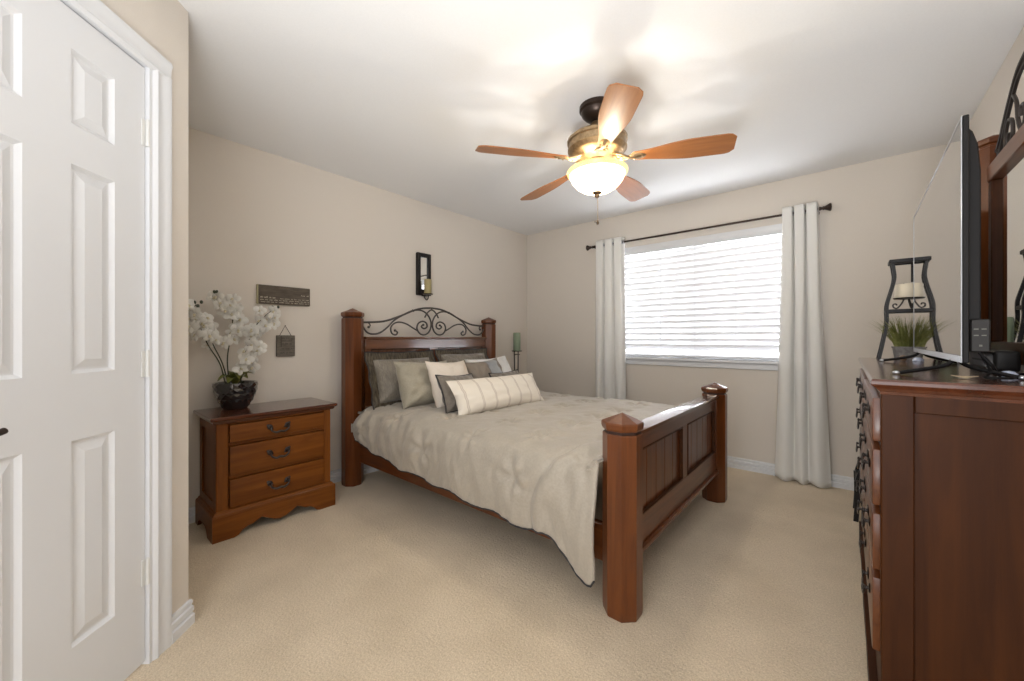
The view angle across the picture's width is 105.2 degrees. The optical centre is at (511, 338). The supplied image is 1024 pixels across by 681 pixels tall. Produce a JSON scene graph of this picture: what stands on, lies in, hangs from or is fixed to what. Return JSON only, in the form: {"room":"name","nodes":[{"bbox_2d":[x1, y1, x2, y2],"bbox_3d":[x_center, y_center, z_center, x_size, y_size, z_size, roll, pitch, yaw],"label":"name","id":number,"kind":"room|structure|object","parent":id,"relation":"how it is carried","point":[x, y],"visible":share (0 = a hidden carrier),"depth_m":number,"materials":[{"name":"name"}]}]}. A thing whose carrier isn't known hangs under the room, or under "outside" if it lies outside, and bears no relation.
{"room":"bedroom","nodes":[
{"label":"bedroom","id":0,"kind":"room"},
{"bbox_2d":[100,0,187,613],"bbox_3d":[-1.292,-0.080,0.786,0.120,2.440,1.548,0,0,-4],"label":"wall","id":1,"kind":"structure","parent":0,"point":[163,24],"depth_m":1.51,"materials":[{"name":"paint"}]},
{"bbox_2d":[0,0,149,680],"bbox_3d":[-1.244,0.093,1.065,0.098,2.066,0.619,0,0,-4],"label":"door","id":2,"kind":"structure","parent":1,"relation":"in","point":[75,131],"depth_m":1.12,"materials":[{"name":"white paint"}]},
{"bbox_2d":[60,0,172,663],"bbox_3d":[-1.297,0.060,1.057,0.131,2.160,0.792,0,0,-4],"label":"trim","id":3,"kind":"structure","parent":1,"relation":"attached to","point":[158,70],"depth_m":1.39,"materials":[{"name":"white paint"}]},
{"bbox_2d":[172,599,194,643],"bbox_3d":[-1.222,1.093,0.794,0.020,0.094,1.554,0,0,-4],"label":"baseboard","id":4,"kind":"structure","parent":1,"relation":"attached to","point":[183,618],"depth_m":1.51,"materials":[{"name":"white paint"}]},
{"bbox_2d":[188,127,526,507],"bbox_3d":[-0.999,-0.080,3.681,0.140,2.440,3.892,0,0,41],"label":"wall","id":5,"kind":"structure","parent":0,"point":[255,216],"depth_m":3.02,"materials":[{"name":"paint"}]},
{"bbox_2d":[256,284,309,305],"bbox_3d":[-1.635,-0.303,2.809,0.026,0.134,0.346,0,0,41],"label":"wall sign","id":6,"kind":"object","parent":5,"relation":"attached to","point":[265,294],"visible":1,"depth_m":2.79,"materials":[{"name":"brown wood"}]},
{"bbox_2d":[188,464,378,523],"bbox_3d":[-0.955,1.093,3.608,0.020,0.094,3.546,0,0,41],"label":"baseboard","id":7,"kind":"structure","parent":5,"relation":"attached to","point":[335,475],"depth_m":3.08,"materials":[{"name":"white paint"}]},
{"bbox_2d":[276,325,294,356],"bbox_3d":[-1.631,0.019,2.817,0.023,0.224,0.122,0,0,41],"label":"plaque","id":8,"kind":"object","parent":5,"relation":"attached to","point":[285,344],"visible":1,"depth_m":2.81,"materials":[{"name":"grey metal"}]},
{"bbox_2d":[416,252,432,299],"bbox_3d":[-0.800,-0.581,3.690,0.146,0.450,0.156,0,0,41],"label":"wall sconce","id":9,"kind":"object","parent":5,"relation":"attached to","point":[423,261],"visible":0.95,"depth_m":3.70,"materials":[{"name":"black paint"}]},
{"bbox_2d":[421,257,426,288],"bbox_3d":[-0.847,-0.605,3.730,0.018,0.328,0.084,0,0,41],"label":"mirror glass","id":10,"kind":"object","parent":9,"relation":"attached to","point":[423,259],"depth_m":3.72,"materials":[{"name":"white"}]},
{"bbox_2d":[424,279,431,292],"bbox_3d":[-0.789,-0.485,3.667,0.068,0.145,0.068,0,0,41],"label":"pillar candle","id":11,"kind":"object","parent":9,"relation":"on","point":[427,282],"visible":0.95,"depth_m":3.64,"materials":[{"name":"beige wax"}]},
{"bbox_2d":[124,461,867,680],"bbox_3d":[0.128,1.200,2.090,3.921,0.120,4.842,0,0,41],"label":"floor","id":12,"kind":"structure","parent":0,"point":[397,579],"depth_m":1.71,"materials":[{"name":"carpet"}]},
{"bbox_2d":[193,397,336,544],"bbox_3d":[-1.575,0.792,2.540,0.429,0.695,0.704,0,0,41],"label":"nightstand","id":13,"kind":"object","parent":12,"relation":"on","point":[265,459],"visible":1,"depth_m":2.38,"materials":[{"name":"brown wood"}]},
{"bbox_2d":[188,290,280,409],"bbox_3d":[-1.756,0.075,2.454,0.264,0.739,0.564,0,0,41],"label":"potted orchid","id":14,"kind":"object","parent":13,"relation":"on","point":[234,393],"visible":0.95,"depth_m":2.43,"materials":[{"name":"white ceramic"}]},
{"bbox_2d":[341,307,727,622],"bbox_3d":[0.096,0.425,2.927,2.393,1.428,1.693,0,0,41],"label":"bed","id":15,"kind":"object","parent":12,"relation":"on","point":[655,466],"visible":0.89,"depth_m":2.16,"materials":[{"name":"brown wood"}]},
{"bbox_2d":[351,390,675,587],"bbox_3d":[0.104,0.754,2.913,2.084,0.552,1.763,0,0,41],"label":"comforter","id":16,"kind":"object","parent":15,"relation":"on","point":[533,465],"visible":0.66,"depth_m":2.07,"materials":[{"name":"grey fabric"}]},
{"bbox_2d":[364,350,435,409],"bbox_3d":[-0.853,0.329,3.166,0.232,0.454,0.658,0,0,41],"label":"pillow","id":17,"kind":"object","parent":16,"relation":"on","point":[383,378],"visible":0.41,"depth_m":2.99,"materials":[{"name":"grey woven fabric"}]},
{"bbox_2d":[393,360,446,408],"bbox_3d":[-0.662,0.350,3.048,0.275,0.360,0.518,0,0,44],"label":"pillow","id":18,"kind":"object","parent":16,"relation":"on","point":[415,389],"visible":0.55,"depth_m":2.88,"materials":[{"name":"beige fabric"}]},
{"bbox_2d":[425,360,467,407],"bbox_3d":[-0.459,0.348,2.991,0.242,0.360,0.411,0,0,38],"label":"pillow","id":19,"kind":"object","parent":16,"relation":"on","point":[434,368],"visible":0.49,"depth_m":2.89,"materials":[{"name":"beige fabric"}]},
{"bbox_2d":[435,373,473,413],"bbox_3d":[-0.370,0.391,2.809,0.177,0.277,0.384,0,0,37],"label":"pillow","id":20,"kind":"object","parent":16,"relation":"on","point":[448,398],"visible":0.47,"depth_m":2.69,"materials":[{"name":"grey fabric"}]},
{"bbox_2d":[435,348,488,362],"bbox_3d":[-0.423,0.320,3.706,0.225,0.444,0.658,0,0,41],"label":"pillow","id":21,"kind":"object","parent":16,"relation":"on","point":[453,355],"visible":0.27,"depth_m":3.67,"materials":[{"name":"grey fabric"}]},
{"bbox_2d":[464,358,502,378],"bbox_3d":[-0.210,0.353,3.282,0.239,0.357,0.404,0,0,39],"label":"pillow","id":22,"kind":"object","parent":16,"relation":"on","point":[478,369],"visible":0.35,"depth_m":3.21,"materials":[{"name":"beige fabric"}]},
{"bbox_2d":[464,356,510,371],"bbox_3d":[-0.187,0.350,3.606,0.268,0.360,0.534,0,0,44],"label":"pillow","id":23,"kind":"object","parent":16,"relation":"on","point":[503,362],"visible":0.18,"depth_m":3.63,"materials":[{"name":"white fabric"}]},
{"bbox_2d":[446,373,543,414],"bbox_3d":[-0.086,0.405,2.897,0.884,0.237,0.213,0,0,-44],"label":"pillow","id":24,"kind":"object","parent":16,"relation":"on","point":[479,395],"visible":0.97,"depth_m":2.76,"materials":[{"name":"beige fabric"}]},
{"bbox_2d":[488,369,518,376],"bbox_3d":[-0.021,0.398,3.229,0.189,0.258,0.349,0,0,40],"label":"pillow","id":25,"kind":"object","parent":16,"relation":"on","point":[514,372],"visible":0.21,"depth_m":3.20,"materials":[{"name":"beige fabric"}]},
{"bbox_2d":[853,459,859,521],"bbox_3d":[2.349,0.913,2.418,0.364,0.451,0.290,0,0,41],"label":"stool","id":26,"kind":"object","parent":12,"relation":"on","point":[856,471],"visible":0.15,"depth_m":2.43,"materials":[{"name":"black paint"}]},
{"bbox_2d":[856,357,1023,680],"bbox_3d":[1.653,0.625,1.484,0.514,1.030,1.547,0,0,41],"label":"dresser","id":27,"kind":"object","parent":12,"relation":"on","point":[941,481],"visible":1,"depth_m":0.99,"materials":[{"name":"brown wood"}]},
{"bbox_2d":[873,316,922,359],"bbox_3d":[2.041,-0.010,2.005,0.365,0.237,0.354,0,0,41],"label":"potted grass","id":28,"kind":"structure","parent":27,"relation":"on","point":[902,340],"depth_m":2.01,"materials":[{"name":"green plant"}]},
{"bbox_2d":[891,346,922,359],"bbox_3d":[2.039,0.076,2.014,0.124,0.065,0.082,0,0,41],"label":"pot","id":29,"kind":"object","parent":27,"relation":"on","point":[898,351],"depth_m":2.00,"materials":[{"name":"grey stone"}]},
{"bbox_2d":[876,258,940,360],"bbox_3d":[2.038,-0.148,2.018,0.229,0.514,0.133,0,0,41],"label":"candle stand","id":30,"kind":"object","parent":27,"relation":"on","point":[892,263],"visible":0.62,"depth_m":2.02,"materials":[{"name":"black paint"}]},
{"bbox_2d":[884,309,912,313],"bbox_3d":[2.038,-0.139,2.018,0.168,0.018,0.106,0,0,41],"label":"shelf","id":31,"kind":"object","parent":30,"relation":"attached to","point":[886,311],"depth_m":2.01,"materials":[{"name":"black metal"}]},
{"bbox_2d":[894,283,912,297],"bbox_3d":[2.038,-0.246,2.018,0.094,0.077,0.094,0,0,41],"label":"candle","id":32,"kind":"object","parent":30,"relation":"on","point":[900,290],"visible":0.62,"depth_m":2.00,"materials":[{"name":"beige wax"}]},
{"bbox_2d":[912,357,923,361],"bbox_3d":[1.896,0.099,1.826,0.040,0.020,0.040,0,0,41],"label":"glass dome","id":33,"kind":"object","parent":27,"relation":"on","point":[918,359],"visible":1,"depth_m":1.81,"materials":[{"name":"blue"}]},
{"bbox_2d":[880,114,1023,379],"bbox_3d":[1.522,-0.230,1.415,0.254,0.677,1.118,0,0,41],"label":"television","id":34,"kind":"object","parent":27,"relation":"on","point":[948,325],"visible":1,"depth_m":1.09,"materials":[{"name":"black plastic"}]},
{"bbox_2d":[951,375,978,378],"bbox_3d":[1.218,0.104,1.053,0.032,0.008,0.038,0,0,-9],"label":"paper tag","id":35,"kind":"object","parent":27,"relation":"on","point":[964,377],"visible":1,"depth_m":1.04,"materials":[{"name":"beige paper"}]},
{"bbox_2d":[969,349,1020,371],"bbox_3d":[1.702,0.075,1.386,0.058,0.067,0.340,0,0,41],"label":"media box","id":36,"kind":"object","parent":27,"relation":"on","point":[1003,360],"visible":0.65,"depth_m":1.27,"materials":[{"name":"black plastic"}]},
{"bbox_2d":[977,52,1023,364],"bbox_3d":[1.741,-0.437,1.323,0.100,1.090,0.895,0,0,41],"label":"dresser mirror","id":37,"kind":"object","parent":27,"relation":"on","point":[1001,155],"visible":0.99,"depth_m":1.48,"materials":[{"name":"brown wood"}]},
{"bbox_2d":[978,352,1023,379],"bbox_3d":[1.387,0.073,1.065,0.260,0.072,0.158,0,0,12],"label":"power cable","id":38,"kind":"object","parent":27,"relation":"on","point":[988,364],"visible":0.76,"depth_m":1.06,"materials":[{"name":"black plastic"}]},
{"bbox_2d":[997,371,1018,376],"bbox_3d":[1.354,0.099,1.068,0.040,0.020,0.040,0,0,41],"label":"glass dome","id":39,"kind":"object","parent":27,"relation":"on","point":[1010,372],"visible":0.38,"depth_m":1.06,"materials":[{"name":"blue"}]},
{"bbox_2d":[512,350,520,370],"bbox_3d":[0.078,0.642,4.568,0.215,0.993,0.206,0,0,41],"label":"candle holder","id":40,"kind":"object","parent":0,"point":[518,354],"visible":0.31,"depth_m":4.53,"materials":[{"name":"grey metal"}]},
{"bbox_2d":[513,333,520,350],"bbox_3d":[0.057,0.039,4.560,0.084,0.219,0.084,0,0,41],"label":"pillar candle","id":41,"kind":"object","parent":40,"relation":"on","point":[516,336],"visible":1,"depth_m":4.52,"materials":[{"name":"green wax"}]},
{"bbox_2d":[178,0,1023,234],"bbox_3d":[0.128,-1.360,2.090,3.921,0.120,4.842,0,0,41],"label":"ceiling","id":42,"kind":"structure","parent":0,"point":[400,97],"depth_m":2.01,"materials":[{"name":"paint"}]},
{"bbox_2d":[475,83,736,224],"bbox_3d":[0.504,-0.968,2.239,1.330,0.664,1.279,0,0,41],"label":"ceiling fan","id":43,"kind":"object","parent":42,"relation":"hanging from","point":[599,143],"visible":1,"depth_m":2.08,"materials":[{"name":"brown wood"}]},
{"bbox_2d":[595,163,600,170],"bbox_3d":[0.477,-0.951,2.170,0.020,0.066,0.070,0,0,3],"label":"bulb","id":44,"kind":"object","parent":43,"relation":"attached to","point":[597,165],"depth_m":2.14,"materials":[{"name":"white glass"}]},
{"bbox_2d":[527,144,947,477],"bbox_3d":[1.638,-0.080,3.853,3.641,2.440,0.200,0,0,41],"label":"wall","id":45,"kind":"structure","parent":0,"point":[869,223],"depth_m":3.31,"materials":[{"name":"paint"}]},
{"bbox_2d":[626,245,778,370],"bbox_3d":[1.747,-0.338,3.704,1.820,1.215,0.205,0,0,41],"label":"window","id":46,"kind":"structure","parent":45,"relation":"in","point":[772,365],"depth_m":3.61,"materials":[{"name":"white paint"}]},
{"bbox_2d":[625,223,781,359],"bbox_3d":[1.733,-0.380,3.687,1.736,1.126,0.079,0,0,41],"label":"window blind","id":47,"kind":"object","parent":46,"relation":"attached to","point":[725,296],"visible":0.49,"depth_m":3.62,"materials":[{"name":"white paint"}]},
{"bbox_2d":[586,203,831,250],"bbox_3d":[1.634,-0.986,3.645,2.089,0.065,0.121,0,0,41],"label":"curtain rod","id":48,"kind":"object","parent":45,"relation":"attached to","point":[828,207],"visible":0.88,"depth_m":3.45,"materials":[{"name":"brown metal"}]},
{"bbox_2d":[595,237,625,399],"bbox_3d":[1.032,0.048,4.118,0.373,2.176,0.084,0,0,41],"label":"curtain","id":49,"kind":"object","parent":48,"relation":"hanging from","point":[610,258],"visible":0.8,"depth_m":4.09,"materials":[{"name":"white fabric"}]},
{"bbox_2d":[775,202,831,487],"bbox_3d":[2.267,0.048,3.060,0.360,2.176,0.087,0,0,41],"label":"curtain","id":50,"kind":"object","parent":48,"relation":"hanging from","point":[802,455],"visible":1,"depth_m":3.04,"materials":[{"name":"white fabric"}]},
{"bbox_2d":[727,456,853,490],"bbox_3d":[1.571,1.093,3.766,3.631,0.094,0.020,0,0,41],"label":"baseboard","id":51,"kind":"structure","parent":45,"relation":"attached to","point":[838,481],"depth_m":3.29,"materials":[{"name":"white paint"}]},
{"bbox_2d":[969,26,1023,141],"bbox_3d":[1.564,-0.080,0.861,0.140,2.440,4.842,0,0,41],"label":"wall","id":52,"kind":"structure","parent":0,"point":[986,121],"depth_m":1.89,"materials":[{"name":"paint"}]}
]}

